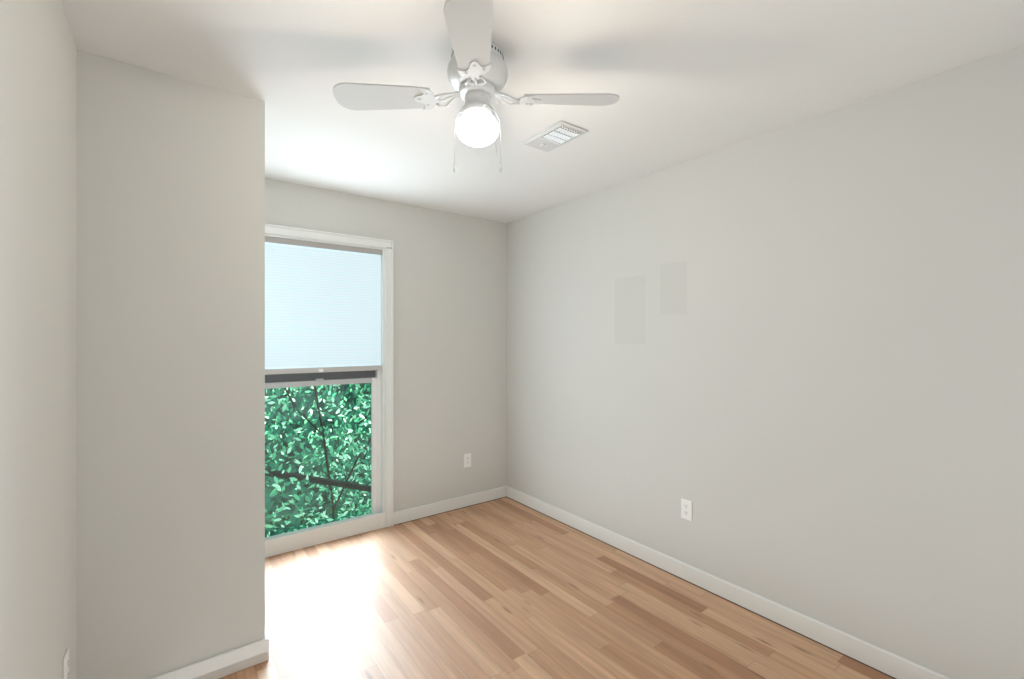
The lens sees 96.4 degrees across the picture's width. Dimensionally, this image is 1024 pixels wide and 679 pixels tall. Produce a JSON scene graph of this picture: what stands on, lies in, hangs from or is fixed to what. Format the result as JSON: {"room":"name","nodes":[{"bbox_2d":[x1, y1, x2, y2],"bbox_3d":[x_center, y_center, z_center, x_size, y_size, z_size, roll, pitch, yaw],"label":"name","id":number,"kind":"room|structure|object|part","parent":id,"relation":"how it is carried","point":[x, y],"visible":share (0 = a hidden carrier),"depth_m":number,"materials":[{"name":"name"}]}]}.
{"room":"empty bedroom","nodes":[
{"label":"empty bedroom","id":0,"kind":"room"},
{"bbox_2d":[0,0,76,678],"bbox_3d":[-1.115,0.180,0.927,0.140,2.440,4.080,0,0,-37],"label":"wall","id":1,"kind":"structure","parent":0,"point":[38,343],"depth_m":1.17,"materials":[{"name":"paint"}]},
{"bbox_2d":[63,647,68,678],"bbox_3d":[-1.421,1.055,1.461,0.008,0.115,0.070,0,0,-37],"label":"electrical outlet","id":2,"kind":"object","parent":1,"relation":"attached to","point":[66,666],"visible":0.98,"depth_m":1.45,"materials":[{"name":"white plastic"}]},
{"bbox_2d":[77,50,264,678],"bbox_3d":[-1.637,0.180,2.247,0.600,2.440,1.060,0,0,-37],"label":"wall","id":3,"kind":"structure","parent":0,"point":[170,373],"depth_m":1.80,"materials":[{"name":"paint"}]},
{"bbox_2d":[150,638,268,678],"bbox_3d":[-1.311,1.353,1.821,0.614,0.095,0.014,0,0,-37],"label":"baseboard","id":4,"kind":"structure","parent":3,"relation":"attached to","point":[234,661],"depth_m":1.90,"materials":[{"name":"white wood"}]},
{"bbox_2d":[265,178,506,512],"bbox_3d":[-0.903,0.180,3.542,2.035,2.440,0.140,0,0,-37],"label":"wall","id":5,"kind":"structure","parent":0,"point":[449,340],"depth_m":3.68,"materials":[{"name":"paint"}]},
{"bbox_2d":[265,223,392,557],"bbox_3d":[-1.328,0.329,3.193,0.997,2.142,0.136,0,0,-37],"label":"window","id":6,"kind":"structure","parent":5,"relation":"in","point":[377,517],"depth_m":3.30,"materials":[{"name":"white paint"}]},
{"bbox_2d":[265,242,380,368],"bbox_3d":[-1.331,-0.219,3.170,0.871,0.822,0.022,0,0,-37],"label":"window shade","id":7,"kind":"object","parent":6,"relation":"hanging from","point":[322,307],"visible":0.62,"depth_m":3.17,"materials":[{"name":"white fabric"}]},
{"bbox_3d":[-1.329,-0.220,3.168,0.877,0.896,0.052,0,0,-37],"label":"window blind rails","id":8,"kind":"part","parent":6,"relation":"part of","materials":[{"name":"white fabric"}]},
{"bbox_2d":[393,486,505,525],"bbox_3d":[-0.475,1.353,3.765,1.054,0.095,0.014,0,0,-37],"label":"baseboard","id":9,"kind":"structure","parent":5,"relation":"attached to","point":[410,514],"depth_m":3.72,"materials":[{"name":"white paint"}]},
{"bbox_2d":[464,453,470,467],"bbox_3d":[-0.372,1.015,3.846,0.070,0.115,0.008,0,0,-37],"label":"electrical outlet","id":10,"kind":"object","parent":5,"relation":"attached to","point":[467,459],"visible":1,"depth_m":3.84,"materials":[{"name":"white plastic"}]},
{"bbox_2d":[61,0,1023,222],"bbox_3d":[0.015,-1.090,1.770,2.960,0.100,4.080,0,0,-37],"label":"ceiling","id":11,"kind":"structure","parent":0,"point":[685,80],"depth_m":1.76,"materials":[{"name":"paint"}]},
{"bbox_2d":[333,0,619,172],"bbox_3d":[-0.126,-0.825,1.671,0.776,0.430,0.776,0,0,44],"label":"fan","id":12,"kind":"object","parent":11,"relation":"hanging from","point":[477,73],"visible":1,"depth_m":1.62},
{"bbox_3d":[-0.412,-0.878,1.670,0.412,0.042,0.320,0,0,-37],"label":"blade","id":13,"kind":"part","parent":12,"relation":"part of","materials":[{"name":"white"}]},
{"bbox_3d":[-0.125,-0.878,1.385,0.320,0.042,0.412,0,0,-37],"label":"blade","id":14,"kind":"part","parent":12,"relation":"part of","materials":[{"name":"white"}]},
{"bbox_3d":[-0.126,-0.773,1.671,0.158,0.125,0.158,0,0,-37],"label":"light globe","id":15,"kind":"part","parent":12,"relation":"part of","materials":[{"name":"white glass"}]},
{"bbox_3d":[0.161,-0.878,1.672,0.412,0.042,0.320,0,0,-37],"label":"blade","id":16,"kind":"part","parent":12,"relation":"part of","materials":[{"name":"white"}]},
{"bbox_2d":[521,120,587,151],"bbox_3d":[0.214,-1.031,2.348,0.190,0.017,0.310,0,0,-37],"label":"ceiling vent","id":17,"kind":"object","parent":11,"relation":"in","point":[555,135],"visible":1,"depth_m":2.32,"materials":[{"name":"silver metal"}]},
{"bbox_2d":[219,497,893,678],"bbox_3d":[0.015,1.450,1.770,2.960,0.100,4.080,0,0,-37],"label":"floor","id":18,"kind":"structure","parent":0,"point":[505,588],"depth_m":2.32,"materials":[{"name":"laminate"}]},
{"bbox_2d":[506,496,895,678],"bbox_3d":[1.076,1.398,2.564,0.002,0.004,3.766,0,0,-37],"label":"baseboard gap right","id":19,"kind":"structure","parent":18,"relation":"on","point":[723,598],"depth_m":2.43,"materials":[{"name":"brown"}]},
{"bbox_2d":[507,44,1023,678],"bbox_3d":[1.146,0.180,2.613,0.140,2.440,4.080,0,0,-37],"label":"wall","id":20,"kind":"structure","parent":0,"point":[811,402],"depth_m":2.12,"materials":[{"name":"paint"}]},
{"bbox_2d":[615,261,686,343],"bbox_3d":[0.856,-0.215,2.883,0.001,0.490,0.540,0,0,-37],"label":"paint","id":21,"kind":"object","parent":20,"relation":"attached to","point":[629,310],"visible":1,"depth_m":2.93,"materials":[{"name":"grey paint"}]},
{"bbox_2d":[681,498,691,520],"bbox_3d":[1.015,0.990,2.665,0.008,0.115,0.070,0,0,-37],"label":"electrical outlet","id":22,"kind":"object","parent":20,"relation":"attached to","point":[686,509],"visible":1,"depth_m":2.66,"materials":[{"name":"white plastic"}]},
{"bbox_2d":[506,486,950,678],"bbox_3d":[1.084,1.353,2.567,0.014,0.095,3.800,0,0,-37],"label":"baseboard","id":23,"kind":"structure","parent":20,"relation":"attached to","point":[883,660],"depth_m":2.35,"materials":[{"name":"white paint"}]},
{"label":"outside","id":24,"kind":"structure","parent":0,"visible":0},
{"bbox_2d":[265,383,370,536],"bbox_3d":[-1.583,0.400,5.019,16.000,12.000,2.479,0,0,-37],"label":"foliage","id":25,"kind":"object","parent":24,"point":[331,435],"depth_m":5.37,"materials":[{"name":"green plant"}]}
]}

